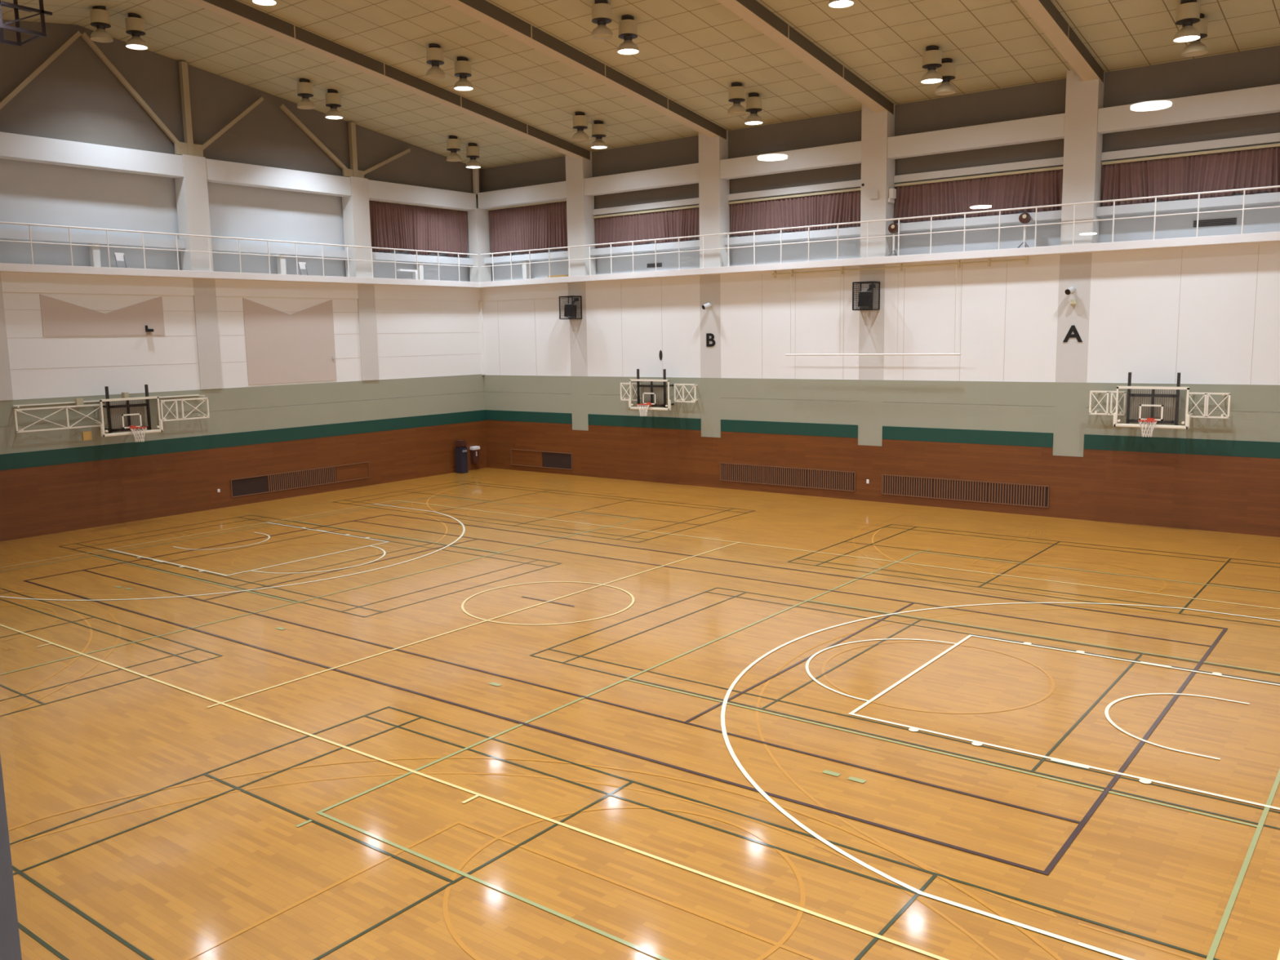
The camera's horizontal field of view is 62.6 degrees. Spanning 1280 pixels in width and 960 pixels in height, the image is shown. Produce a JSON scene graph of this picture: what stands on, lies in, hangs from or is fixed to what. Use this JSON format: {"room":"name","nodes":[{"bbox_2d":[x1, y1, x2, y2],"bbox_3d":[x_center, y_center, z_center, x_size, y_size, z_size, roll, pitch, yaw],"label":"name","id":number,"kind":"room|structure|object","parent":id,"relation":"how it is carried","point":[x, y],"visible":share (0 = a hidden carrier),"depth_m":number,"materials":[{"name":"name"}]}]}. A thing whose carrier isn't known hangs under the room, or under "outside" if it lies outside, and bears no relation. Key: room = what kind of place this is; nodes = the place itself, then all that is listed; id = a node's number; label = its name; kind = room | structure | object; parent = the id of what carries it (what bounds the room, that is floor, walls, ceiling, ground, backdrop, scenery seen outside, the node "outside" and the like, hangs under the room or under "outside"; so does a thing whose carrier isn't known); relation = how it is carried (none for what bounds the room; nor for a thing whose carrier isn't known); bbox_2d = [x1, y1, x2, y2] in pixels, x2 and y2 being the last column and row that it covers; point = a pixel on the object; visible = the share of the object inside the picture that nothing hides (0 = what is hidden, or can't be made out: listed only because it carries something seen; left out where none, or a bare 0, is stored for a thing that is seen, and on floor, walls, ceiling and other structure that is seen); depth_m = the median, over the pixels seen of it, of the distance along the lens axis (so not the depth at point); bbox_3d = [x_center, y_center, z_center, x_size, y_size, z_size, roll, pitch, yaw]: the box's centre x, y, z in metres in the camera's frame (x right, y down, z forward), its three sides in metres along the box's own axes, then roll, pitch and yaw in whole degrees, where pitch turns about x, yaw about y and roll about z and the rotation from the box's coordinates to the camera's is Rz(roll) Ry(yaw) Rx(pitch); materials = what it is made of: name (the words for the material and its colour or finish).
{"room":"sports hall","nodes":[
{"label":"sports hall","id":0,"kind":"room"},
{"bbox_2d":[0,158,478,281],"bbox_3d":[-16.848,-8.304,32.713,0.300,3.950,32.750,5,10,37],"label":"wall","id":1,"kind":"structure","parent":0,"point":[31,193],"depth_m":33.95,"materials":[{"name":"paint"}]},
{"bbox_2d":[0,228,185,249],"bbox_3d":[-16.798,-7.369,32.256,0.460,0.280,5.790,5,10,37],"label":"window sill","id":2,"kind":"structure","parent":1,"relation":"attached to","point":[5,233],"depth_m":31.99,"materials":[{"name":"paint"}]},
{"bbox_2d":[211,241,351,258],"bbox_3d":[-12.813,-8.150,37.420,0.460,0.280,5.790,5,10,37],"label":"window sill","id":3,"kind":"structure","parent":1,"relation":"attached to","point":[216,246],"depth_m":37.14,"materials":[{"name":"paint"}]},
{"bbox_2d":[372,252,473,266],"bbox_3d":[-8.879,-8.921,42.518,0.460,0.280,5.620,5,10,37],"label":"window sill","id":4,"kind":"structure","parent":1,"relation":"attached to","point":[380,256],"depth_m":42.31,"materials":[{"name":"paint"}]},
{"bbox_2d":[0,19,480,198],"bbox_3d":[-16.674,-11.923,32.031,0.500,3.600,32.750,5,10,37],"label":"wall","id":5,"kind":"structure","parent":0,"point":[76,97],"depth_m":33.58,"materials":[{"name":"grey paint"}]},
{"bbox_2d":[0,271,487,541],"bbox_3d":[-16.611,-2.474,32.871,0.850,7.650,31.700,5,10,37],"label":"wall","id":6,"kind":"structure","parent":0,"point":[403,383],"depth_m":35.34,"materials":[{"name":"white paint"}]},
{"bbox_2d":[12,384,209,442],"bbox_3d":[-15.699,-2.031,32.145,1.597,1.702,5.945,5,10,37],"label":"basketball hoop","id":7,"kind":"object","parent":6,"relation":"attached to","point":[129,415],"visible":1,"depth_m":32.06,"materials":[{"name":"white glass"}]},
{"bbox_2d":[0,262,485,288],"bbox_3d":[-16.274,-6.406,32.493,1.140,0.230,32.450,5,10,37],"label":"gallery slab","id":8,"kind":"object","parent":6,"relation":"on","point":[4,267],"visible":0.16,"depth_m":34.64,"materials":[{"name":"paint"}]},
{"bbox_2d":[88,244,101,266],"bbox_3d":[-16.736,-6.885,32.326,0.220,0.780,0.220,5,10,37],"label":"column","id":9,"kind":"structure","parent":8,"relation":"on","point":[95,255],"depth_m":32.25,"materials":[{"name":"paint"}]},
{"bbox_2d":[113,252,126,267],"bbox_3d":[-16.121,-6.801,32.666,0.155,0.508,0.316,5,10,37],"label":"folding chair","id":10,"kind":"object","parent":8,"relation":"on","point":[117,256],"visible":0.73,"depth_m":32.66,"materials":[{"name":"paint"}]},
{"bbox_2d":[174,154,213,271],"bbox_3d":[-14.671,-8.692,34.593,0.600,3.730,0.780,5,10,37],"label":"pillar","id":11,"kind":"structure","parent":8,"relation":"on","point":[191,189],"depth_m":34.37,"materials":[{"name":"paint"}]},
{"bbox_2d":[205,158,351,196],"bbox_3d":[-12.677,-10.566,36.950,0.470,0.670,5.790,5,10,37],"label":"beam","id":12,"kind":"structure","parent":11,"relation":"attached to","point":[217,171],"depth_m":36.63,"materials":[{"name":"paint"}]},
{"bbox_2d":[0,221,478,280],"bbox_3d":[-16.201,-6.992,31.693,0.052,1.146,31.120,5,10,37],"label":"railing","id":13,"kind":"object","parent":8,"relation":"on","point":[1,222],"visible":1,"depth_m":34.66,"materials":[{"name":"white metal"}]},
{"bbox_2d":[276,254,286,274],"bbox_3d":[-12.763,-7.663,37.475,0.220,0.780,0.220,5,10,37],"label":"column","id":14,"kind":"structure","parent":8,"relation":"on","point":[281,260],"depth_m":37.40,"materials":[{"name":"paint"}]},
{"bbox_2d":[342,176,372,277],"bbox_3d":[-10.686,-9.473,39.758,0.600,3.730,0.780,5,10,37],"label":"pillar","id":15,"kind":"structure","parent":8,"relation":"on","point":[356,209],"depth_m":39.53,"materials":[{"name":"paint"}]},
{"bbox_2d":[368,179,476,210],"bbox_3d":[-8.743,-11.337,42.048,0.470,0.670,5.620,5,10,37],"label":"beam","id":16,"kind":"structure","parent":15,"relation":"attached to","point":[378,190],"depth_m":41.75,"materials":[{"name":"paint"}]},
{"bbox_2d":[368,200,467,257],"bbox_3d":[-8.948,-10.058,42.321,0.194,2.031,5.444,5,10,37],"label":"curtain","id":17,"kind":"object","parent":16,"relation":"hanging from","point":[397,225],"visible":0.9,"depth_m":42.33,"materials":[{"name":"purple fabric"}]},
{"bbox_2d":[466,168,491,281],"bbox_3d":[-6.835,-10.771,44.586,0.520,4.850,0.750,5,10,37],"label":"pillar","id":18,"kind":"structure","parent":8,"relation":"on","point":[478,228],"depth_m":44.44,"materials":[{"name":"paint"}]},
{"bbox_3d":[-18.656,-7.911,29.429,0.600,3.730,0.780,5,10,37],"label":"pillar","id":19,"kind":"structure","parent":8,"relation":"on","visible":0},
{"bbox_2d":[0,131,183,177],"bbox_3d":[-16.662,-9.785,31.786,0.470,0.670,5.790,5,10,37],"label":"beam","id":20,"kind":"structure","parent":19,"relation":"attached to","point":[17,147],"depth_m":31.58,"materials":[{"name":"paint"}]},
{"bbox_3d":[-22.642,-7.130,24.265,0.600,3.730,0.780,5,10,37],"label":"pillar","id":21,"kind":"structure","parent":8,"relation":"on","visible":0},
{"bbox_3d":[-20.647,-9.004,26.621,0.470,0.670,5.790,5,10,37],"label":"beam","id":22,"kind":"structure","parent":21,"relation":"attached to","visible":0},
{"bbox_2d":[0,31,410,177],"bbox_3d":[-16.564,-11.698,31.439,0.180,3.212,24.853,5,10,37],"label":"truss","id":23,"kind":"object","parent":22,"relation":"on","point":[188,147],"visible":1,"depth_m":33.91,"materials":[{"name":"grey metal"}]},
{"bbox_2d":[230,461,369,497],"bbox_3d":[-12.196,-0.052,38.252,0.035,0.630,5.840,5,10,37],"label":"air vent","id":24,"kind":"object","parent":6,"relation":"in","point":[249,486],"visible":1,"depth_m":38.04,"materials":[{"name":"brown wood"}]},
{"bbox_2d":[470,445,479,463],"bbox_3d":[-7.012,-1.078,44.782,0.240,0.700,0.400,5,10,37],"label":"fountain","id":25,"kind":"object","parent":6,"relation":"attached to","point":[474,451],"visible":1,"depth_m":44.69,"materials":[{"name":"paint"}]},
{"bbox_2d":[478,301,485,374],"bbox_3d":[-6.718,-6.030,44.786,0.120,3.100,0.120,5,10,37],"label":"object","id":26,"kind":"structure","parent":6,"relation":"attached to","point":[481,305],"depth_m":44.74,"materials":[{"name":"white paint"}]},
{"bbox_2d":[0,467,1279,959],"bbox_3d":[-1.909,2.664,22.780,37.100,0.311,32.550,5,10,37],"label":"floor","id":27,"kind":"structure","parent":0,"point":[485,713],"depth_m":14.89,"materials":[{"name":"brown wood"}]},
{"bbox_2d":[454,440,467,473],"bbox_3d":[-7.426,-0.972,43.846,0.405,1.360,0.400,5,10,37],"label":"litter bin","id":28,"kind":"object","parent":27,"relation":"on","point":[461,453],"visible":1,"depth_m":43.72,"materials":[{"name":"blue plastic"}]},
{"bbox_2d":[0,0,1279,168],"bbox_3d":[-2.341,-11.182,20.542,37.200,2.634,33.800,5,10,37],"label":"ceiling","id":29,"kind":"structure","parent":0,"point":[691,53],"depth_m":30.42,"materials":[{"name":"tile"}]},
{"bbox_2d":[0,0,52,46],"bbox_3d":[-13.989,-10.394,22.029,0.670,2.035,2.880,5,10,37],"label":"rack","id":30,"kind":"object","parent":29,"relation":"hanging from","point":[15,6],"visible":1,"depth_m":22.82,"materials":[{"name":"black metal"}]},
{"bbox_2d":[89,5,113,42],"bbox_3d":[-15.134,-12.816,29.531,0.580,0.900,0.580,5,10,37],"label":"ceiling lamp","id":31,"kind":"object","parent":29,"relation":"hanging from","point":[100,17],"visible":1,"depth_m":29.37,"materials":[{"name":"metal"}]},
{"bbox_2d":[124,13,147,49],"bbox_3d":[-14.527,-12.935,30.317,0.580,0.900,0.580,5,10,37],"label":"ceiling lamp","id":32,"kind":"object","parent":29,"relation":"hanging from","point":[135,24],"visible":1,"depth_m":30.16,"materials":[{"name":"metal"}]},
{"bbox_2d":[252,0,276,5],"bbox_3d":[-9.480,-12.496,26.488,0.580,0.900,0.580,5,10,37],"label":"ceiling lamp","id":33,"kind":"object","parent":29,"relation":"hanging from","point":[264,2],"visible":1,"depth_m":26.61,"materials":[{"name":"glass"}]},
{"bbox_2d":[297,78,315,109],"bbox_3d":[-11.086,-12.800,34.869,0.580,0.900,0.580,5,10,37],"label":"ceiling lamp","id":34,"kind":"object","parent":29,"relation":"hanging from","point":[304,88],"visible":1,"depth_m":34.70,"materials":[{"name":"metal"}]},
{"bbox_2d":[324,88,342,119],"bbox_3d":[-10.416,-12.774,35.755,0.580,0.900,0.580,5,10,37],"label":"ceiling lamp","id":35,"kind":"object","parent":29,"relation":"hanging from","point":[333,101],"visible":1,"depth_m":35.58,"materials":[{"name":"metal"}]},
{"bbox_2d":[426,43,445,79],"bbox_3d":[-6.038,-12.362,31.041,0.580,0.900,0.580,5,10,37],"label":"ceiling lamp","id":36,"kind":"object","parent":29,"relation":"hanging from","point":[434,53],"visible":1,"depth_m":30.87,"materials":[{"name":"metal"}]},
{"bbox_2d":[446,135,462,161],"bbox_3d":[-7.108,-12.646,40.130,0.580,0.900,0.580,5,10,37],"label":"ceiling lamp","id":37,"kind":"object","parent":29,"relation":"hanging from","point":[453,144],"visible":1,"depth_m":39.95,"materials":[{"name":"metal"}]},
{"bbox_2d":[453,56,473,90],"bbox_3d":[-5.369,-12.336,31.927,0.580,0.900,0.580,5,10,37],"label":"ceiling lamp","id":38,"kind":"object","parent":29,"relation":"hanging from","point":[462,66],"visible":1,"depth_m":31.75,"materials":[{"name":"metal"}]},
{"bbox_2d":[466,142,480,168],"bbox_3d":[-6.499,-12.622,40.936,0.580,0.900,0.580,5,10,37],"label":"ceiling lamp","id":39,"kind":"object","parent":29,"relation":"hanging from","point":[472,150],"visible":1,"depth_m":40.75,"materials":[{"name":"metal"}]},
{"bbox_2d":[572,111,588,141],"bbox_3d":[-2.061,-12.207,36.302,0.580,0.900,0.580,5,10,37],"label":"ceiling lamp","id":40,"kind":"object","parent":29,"relation":"hanging from","point":[580,120],"visible":1,"depth_m":36.12,"materials":[{"name":"metal"}]},
{"bbox_2d":[591,120,607,149],"bbox_3d":[-1.452,-12.184,37.107,0.580,0.900,0.580,5,10,37],"label":"ceiling lamp","id":41,"kind":"object","parent":29,"relation":"hanging from","point":[598,128],"visible":1,"depth_m":36.92,"materials":[{"name":"metal"}]},
{"bbox_2d":[591,0,613,39],"bbox_3d":[-0.992,-11.924,27.212,0.580,0.900,0.580,5,10,37],"label":"ceiling lamp","id":42,"kind":"object","parent":29,"relation":"hanging from","point":[601,10],"visible":1,"depth_m":27.04,"materials":[{"name":"metal"}]},
{"bbox_2d":[617,14,639,54],"bbox_3d":[-0.322,-11.898,28.098,0.580,0.900,0.580,5,10,37],"label":"ceiling lamp","id":43,"kind":"object","parent":29,"relation":"hanging from","point":[628,26],"visible":1,"depth_m":27.93,"materials":[{"name":"metal"}]},
{"bbox_2d":[727,81,746,115],"bbox_3d":[2.986,-11.769,32.473,0.580,0.900,0.580,5,10,37],"label":"ceiling lamp","id":44,"kind":"object","parent":29,"relation":"hanging from","point":[736,92],"visible":1,"depth_m":32.29,"materials":[{"name":"metal"}]},
{"bbox_2d":[744,92,763,124],"bbox_3d":[3.595,-11.745,33.279,0.580,0.900,0.580,5,10,37],"label":"ceiling lamp","id":45,"kind":"object","parent":29,"relation":"hanging from","point":[753,103],"visible":0.98,"depth_m":33.10,"materials":[{"name":"metal"}]},
{"bbox_2d":[828,0,853,8],"bbox_3d":[4.654,-11.466,24.324,0.580,0.900,0.580,5,10,37],"label":"ceiling lamp","id":46,"kind":"object","parent":29,"relation":"hanging from","point":[833,3],"visible":1,"depth_m":24.39,"materials":[{"name":"glass"}]},
{"bbox_2d":[920,44,942,84],"bbox_3d":[7.962,-11.337,28.699,0.580,0.900,0.580,5,10,37],"label":"ceiling lamp","id":47,"kind":"object","parent":29,"relation":"hanging from","point":[931,58],"visible":1,"depth_m":28.52,"materials":[{"name":"metal"}]},
{"bbox_2d":[934,57,955,95],"bbox_3d":[8.571,-11.313,29.505,0.580,0.900,0.580,5,10,37],"label":"ceiling lamp","id":48,"kind":"object","parent":29,"relation":"hanging from","point":[947,70],"visible":0.88,"depth_m":29.32,"materials":[{"name":"metal"}]},
{"bbox_2d":[1173,0,1200,42],"bbox_3d":[12.961,-10.903,24.907,0.580,0.900,0.580,5,10,37],"label":"ceiling lamp","id":49,"kind":"object","parent":29,"relation":"hanging from","point":[1188,13],"visible":1,"depth_m":24.76,"materials":[{"name":"metal"}]},
{"bbox_2d":[1181,13,1208,57],"bbox_3d":[13.570,-10.879,25.712,0.580,0.900,0.580,5,10,37],"label":"ceiling lamp","id":50,"kind":"object","parent":29,"relation":"hanging from","point":[1195,48],"visible":0.72,"depth_m":25.54,"materials":[{"name":"metal"}]},
{"bbox_2d":[480,241,1279,537],"bbox_3d":[7.637,-3.152,34.697,37.100,7.650,0.850,5,10,37],"label":"wall","id":51,"kind":"structure","parent":0,"point":[1013,407],"depth_m":33.09,"materials":[{"name":"white paint"}]},
{"bbox_2d":[510,448,573,470],"bbox_3d":[-4.097,-0.858,43.549,3.430,0.680,0.035,5,10,37],"label":"air vent","id":52,"kind":"object","parent":51,"relation":"in","point":[561,460],"visible":1,"depth_m":43.53,"materials":[{"name":"brown wood"}]},
{"bbox_2d":[559,295,582,319],"bbox_3d":[-2.722,-6.763,41.312,0.695,0.895,0.575,5,10,37],"label":"speaker","id":53,"kind":"object","parent":51,"relation":"attached to","point":[570,309],"visible":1,"depth_m":41.19},
{"bbox_2d":[620,368,697,416],"bbox_3d":[0.399,-3.237,38.847,3.465,1.702,1.447,5,10,37],"label":"basketball hoop","id":54,"kind":"object","parent":51,"relation":"attached to","point":[654,392],"visible":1,"depth_m":38.81,"materials":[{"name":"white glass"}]},
{"bbox_2d":[719,462,855,491],"bbox_3d":[5.030,-0.125,36.617,5.360,0.660,0.035,5,10,37],"label":"air vent","id":55,"kind":"object","parent":51,"relation":"in","point":[837,480],"visible":1,"depth_m":36.51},
{"bbox_2d":[852,280,879,310],"bbox_3d":[7.253,-5.897,33.745,0.695,0.895,0.575,5,10,37],"label":"speaker","id":56,"kind":"object","parent":51,"relation":"attached to","point":[866,299],"visible":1,"depth_m":33.62},
{"bbox_2d":[479,231,1279,288],"bbox_3d":[7.797,-6.997,33.706,35.580,0.230,1.200,5,10,37],"label":"gallery slab","id":57,"kind":"object","parent":51,"relation":"on","point":[1268,237],"visible":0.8,"depth_m":32.20,"materials":[{"name":"paint"}]},
{"bbox_2d":[522,261,529,279],"bbox_3d":[-4.699,-8.633,43.483,0.220,0.780,0.220,5,10,37],"label":"column","id":58,"kind":"structure","parent":57,"relation":"on","point":[526,267],"depth_m":43.40,"materials":[{"name":"paint"}]},
{"bbox_2d":[564,151,595,276],"bbox_3d":[-2.322,-10.401,41.223,0.870,4.876,0.650,5,10,37],"label":"pillar","id":59,"kind":"structure","parent":57,"relation":"on","point":[580,206],"depth_m":40.97,"materials":[{"name":"paint"}]},
{"bbox_2d":[185,0,590,159],"bbox_3d":[-12.000,-11.791,27.904,0.425,2.691,32.600,5,10,37],"label":"ceiling beam","id":60,"kind":"structure","parent":59,"relation":"on","point":[234,10],"depth_m":32.68,"materials":[{"name":"metal"}]},
{"bbox_2d":[477,181,566,208],"bbox_3d":[-4.707,-11.560,42.786,4.965,0.630,0.410,5,10,37],"label":"beam","id":61,"kind":"structure","parent":59,"relation":"attached to","point":[555,191],"depth_m":42.59,"materials":[{"name":"paint"}]},
{"bbox_2d":[487,199,568,257],"bbox_3d":[-4.455,-10.276,43.195,4.849,2.074,0.214,5,10,37],"label":"curtain","id":62,"kind":"object","parent":61,"relation":"hanging from","point":[539,225],"visible":0.9,"depth_m":43.24,"materials":[{"name":"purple fabric"}]},
{"bbox_2d":[583,163,698,195],"bbox_3d":[0.096,-11.143,39.143,5.380,0.630,0.410,5,10,37],"label":"beam","id":63,"kind":"structure","parent":59,"relation":"attached to","point":[688,174],"depth_m":38.91,"materials":[{"name":"paint"}]},
{"bbox_2d":[698,130,729,267],"bbox_3d":[2.645,-9.969,37.455,0.870,4.876,0.650,5,10,37],"label":"pillar","id":64,"kind":"structure","parent":57,"relation":"on","point":[713,191],"depth_m":37.20,"materials":[{"name":"paint"}]},
{"bbox_2d":[440,0,726,140],"bbox_3d":[-7.032,-11.360,24.135,0.425,2.691,32.600,5,10,37],"label":"ceiling beam","id":65,"kind":"structure","parent":64,"relation":"on","point":[482,11],"depth_m":30.81,"materials":[{"name":"metal"}]},
{"bbox_2d":[720,141,861,179],"bbox_3d":[5.064,-10.712,35.374,5.380,0.630,0.410,5,10,37],"label":"beam","id":66,"kind":"structure","parent":64,"relation":"attached to","point":[845,153],"depth_m":35.13,"materials":[{"name":"paint"}]},
{"bbox_2d":[785,264,960,355],"bbox_3d":[7.305,-5.403,33.589,6.060,2.838,0.056,5,10,37],"label":"bar","id":67,"kind":"object","parent":57,"relation":"hanging from","point":[790,354],"visible":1,"depth_m":33.66,"materials":[{"name":"white metal"}]},
{"bbox_2d":[860,103,895,257],"bbox_3d":[7.613,-9.538,33.686,0.870,4.876,0.650,5,10,37],"label":"pillar","id":68,"kind":"structure","parent":57,"relation":"on","point":[877,171],"depth_m":33.42,"materials":[{"name":"paint"}]},
{"bbox_2d":[715,0,893,115],"bbox_3d":[-2.065,-10.929,20.367,0.425,2.691,32.600,5,10,37],"label":"ceiling beam","id":69,"kind":"structure","parent":68,"relation":"on","point":[752,11],"depth_m":28.83,"materials":[{"name":"paint"}]},
{"bbox_2d":[888,188,896,203],"bbox_3d":[8.010,-9.022,33.394,0.145,0.420,0.350,5,10,37],"label":"junction box","id":70,"kind":"object","parent":68,"relation":"attached to","point":[892,192],"visible":1,"depth_m":33.32,"materials":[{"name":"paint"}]},
{"bbox_2d":[887,113,1065,159],"bbox_3d":[10.031,-10.280,31.606,5.380,0.630,0.410,5,10,37],"label":"beam","id":71,"kind":"structure","parent":68,"relation":"attached to","point":[1049,127],"depth_m":31.34,"materials":[{"name":"paint"}]},
{"bbox_2d":[480,185,1279,280],"bbox_3d":[7.456,-7.616,33.202,35.400,1.146,0.052,5,10,37],"label":"railing","id":72,"kind":"object","parent":57,"relation":"on","point":[1275,186],"visible":1,"depth_m":32.42,"materials":[{"name":"white metal"}]},
{"bbox_2d":[887,223,897,256],"bbox_3d":[8.034,-7.580,33.272,0.375,1.040,0.383,5,10,37],"label":"stand","id":73,"kind":"object","parent":57,"relation":"on","point":[892,228],"visible":0.84,"depth_m":33.14,"materials":[{"name":"white metal"}]},
{"bbox_2d":[772,255,1028,277],"bbox_3d":[7.901,-6.690,33.189,8.550,0.240,0.080,5,10,37],"label":"pipe","id":74,"kind":"object","parent":57,"relation":"hanging from","point":[989,261],"visible":1,"depth_m":32.91,"materials":[{"name":"white metal"}]},
{"bbox_2d":[1017,213,1031,248],"bbox_3d":[11.306,-7.313,30.914,0.375,1.040,0.383,5,10,37],"label":"fan","id":75,"kind":"object","parent":57,"relation":"on","point":[1024,218],"visible":0.91,"depth_m":30.78,"materials":[{"name":"white metal"}]},
{"bbox_2d":[1060,69,1104,244],"bbox_3d":[12.580,-9.107,29.918,0.870,4.876,0.650,5,10,37],"label":"pillar","id":76,"kind":"structure","parent":57,"relation":"on","point":[1082,144],"depth_m":29.66,"materials":[{"name":"paint"}]},
{"bbox_2d":[1017,0,1103,84],"bbox_3d":[2.903,-10.497,16.599,0.425,2.691,32.600,5,10,37],"label":"ceiling beam","id":77,"kind":"structure","parent":76,"relation":"on","point":[1043,13],"depth_m":26.75,"materials":[{"name":"paint"}]},
{"bbox_2d":[1097,84,1279,133],"bbox_3d":[14.999,-9.849,27.838,5.380,0.630,0.410,5,10,37],"label":"beam","id":78,"kind":"structure","parent":76,"relation":"attached to","point":[1264,100],"depth_m":27.92,"materials":[{"name":"paint"}]},
{"bbox_2d":[880,474,1049,507],"bbox_3d":[10.018,0.318,32.835,5.330,0.660,0.035,5,10,37],"label":"air vent","id":79,"kind":"object","parent":51,"relation":"in","point":[1003,493],"visible":1,"depth_m":32.71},
{"bbox_2d":[1062,324,1082,342],"bbox_3d":[12.465,-4.214,30.309,0.542,0.477,0.016,5,10,37],"label":"letter","id":80,"kind":"object","parent":51,"relation":"attached to","point":[1073,328],"depth_m":30.29,"materials":[{"name":"black plastic"}]},
{"bbox_2d":[1088,372,1231,437],"bbox_3d":[13.951,-2.060,28.567,3.525,1.702,1.447,5,10,37],"label":"basketball hoop","id":81,"kind":"object","parent":51,"relation":"attached to","point":[1153,405],"visible":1,"depth_m":28.57,"materials":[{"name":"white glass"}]},
{"bbox_2d":[480,45,1279,192],"bbox_3d":[7.576,-11.519,33.842,37.320,1.340,0.180,5,10,37],"label":"wall","id":82,"kind":"structure","parent":0,"point":[1260,67],"depth_m":32.31,"materials":[{"name":"paint"}]},
{"bbox_2d":[488,142,1279,280],"bbox_3d":[7.740,-9.608,34.277,37.320,5.250,0.250,5,10,37],"label":"wall","id":83,"kind":"structure","parent":0,"point":[1264,220],"depth_m":32.89,"materials":[{"name":"paint"}]},
{"bbox_2d":[484,250,568,264],"bbox_3d":[-4.503,-9.155,43.330,4.965,0.250,0.480,5,10,37],"label":"window sill","id":84,"kind":"structure","parent":83,"relation":"attached to","point":[557,255],"depth_m":43.14,"materials":[{"name":"paint"}]},
{"bbox_2d":[590,240,699,256],"bbox_3d":[0.300,-8.738,39.686,5.380,0.250,0.480,5,10,37],"label":"window sill","id":85,"kind":"structure","parent":83,"relation":"attached to","point":[694,244],"depth_m":39.50,"materials":[{"name":"paint"}]},
{"bbox_2d":[724,226,860,245],"bbox_3d":[5.267,-8.307,35.918,5.380,0.250,0.480,5,10,37],"label":"window sill","id":86,"kind":"structure","parent":83,"relation":"attached to","point":[853,231],"depth_m":35.69,"materials":[{"name":"paint"}]},
{"bbox_2d":[895,209,1061,233],"bbox_3d":[10.235,-7.875,32.150,5.380,0.250,0.480,5,10,37],"label":"window sill","id":87,"kind":"structure","parent":83,"relation":"attached to","point":[1051,215],"depth_m":31.92,"materials":[{"name":"paint"}]},
{"bbox_2d":[1096,191,1279,217],"bbox_3d":[15.202,-7.444,28.382,5.380,0.250,0.480,5,10,37],"label":"window sill","id":88,"kind":"structure","parent":83,"relation":"attached to","point":[1267,198],"depth_m":28.39,"materials":[{"name":"paint"}]},
{"bbox_2d":[1192,217,1236,227],"bbox_3d":[15.545,-6.963,28.473,1.050,0.180,0.035,5,10,37],"label":"air vent","id":89,"kind":"object","parent":83,"relation":"in","point":[1228,221],"visible":1,"depth_m":28.45,"materials":[{"name":"metal"}]},
{"bbox_2d":[594,112,1279,208],"bbox_3d":[7.934,-10.276,33.860,36.000,1.140,0.012,5,10,37],"label":"lintel","id":90,"kind":"object","parent":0,"point":[1268,123],"visible":0.33,"depth_m":32.06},
{"bbox_2d":[592,197,698,215],"bbox_3d":[0.354,-10.284,39.581,5.380,0.220,0.188,5,10,37],"label":"pelmet","id":91,"kind":"object","parent":90,"relation":"attached to","point":[689,202],"visible":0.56,"depth_m":39.55,"materials":[{"name":"paint"}]},
{"bbox_2d":[593,204,699,248],"bbox_3d":[0.347,-9.461,39.666,5.321,1.333,0.190,5,10,37],"label":"curtain","id":92,"kind":"object","parent":91,"relation":"hanging from","point":[683,221],"visible":0.81,"depth_m":39.68,"materials":[{"name":"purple fabric"}]},
{"bbox_2d":[728,179,861,200],"bbox_3d":[5.322,-9.853,35.813,5.380,0.220,0.188,5,10,37],"label":"pelmet","id":93,"kind":"object","parent":90,"relation":"attached to","point":[851,184],"visible":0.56,"depth_m":35.72,"materials":[{"name":"paint"}]},
{"bbox_2d":[728,187,861,236],"bbox_3d":[5.308,-9.031,35.892,5.324,1.330,0.188,5,10,37],"label":"curtain","id":94,"kind":"object","parent":93,"relation":"hanging from","point":[836,206],"visible":0.83,"depth_m":35.86,"materials":[{"name":"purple fabric"}]},
{"bbox_2d":[893,156,1063,183],"bbox_3d":[10.289,-9.421,32.044,5.380,0.220,0.188,5,10,37],"label":"pelmet","id":95,"kind":"object","parent":90,"relation":"attached to","point":[1055,162],"visible":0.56,"depth_m":31.92,"materials":[{"name":"paint"}]},
{"bbox_2d":[893,166,1062,222],"bbox_3d":[10.283,-8.598,32.133,5.326,1.335,0.194,5,10,37],"label":"curtain","id":96,"kind":"object","parent":95,"relation":"hanging from","point":[1036,187],"visible":0.84,"depth_m":32.05,"materials":[{"name":"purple fabric"}]},
{"bbox_2d":[1101,132,1279,160],"bbox_3d":[15.257,-8.990,28.276,5.380,0.220,0.188,5,10,37],"label":"pelmet","id":97,"kind":"object","parent":90,"relation":"attached to","point":[1273,137],"visible":1,"depth_m":28.43,"materials":[{"name":"paint"}]},
{"bbox_2d":[1101,142,1279,206],"bbox_3d":[15.245,-8.168,28.355,5.325,1.330,0.196,5,10,37],"label":"curtain","id":98,"kind":"object","parent":97,"relation":"hanging from","point":[1258,166],"visible":0.9,"depth_m":28.55,"materials":[{"name":"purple fabric"}]},
{"bbox_3d":[-11.901,-2.180,9.053,37.100,13.400,0.100,5,10,37],"label":"wall","id":99,"kind":"structure","parent":0,"visible":0},
{"bbox_2d":[0,755,22,959],"bbox_3d":[0.080,-0.077,0.126,4.400,1.750,0.060,5,10,37],"label":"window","id":100,"kind":"structure","parent":99,"relation":"in","point":[10,943],"depth_m":0.49,"materials":[{"name":"grey metal"}]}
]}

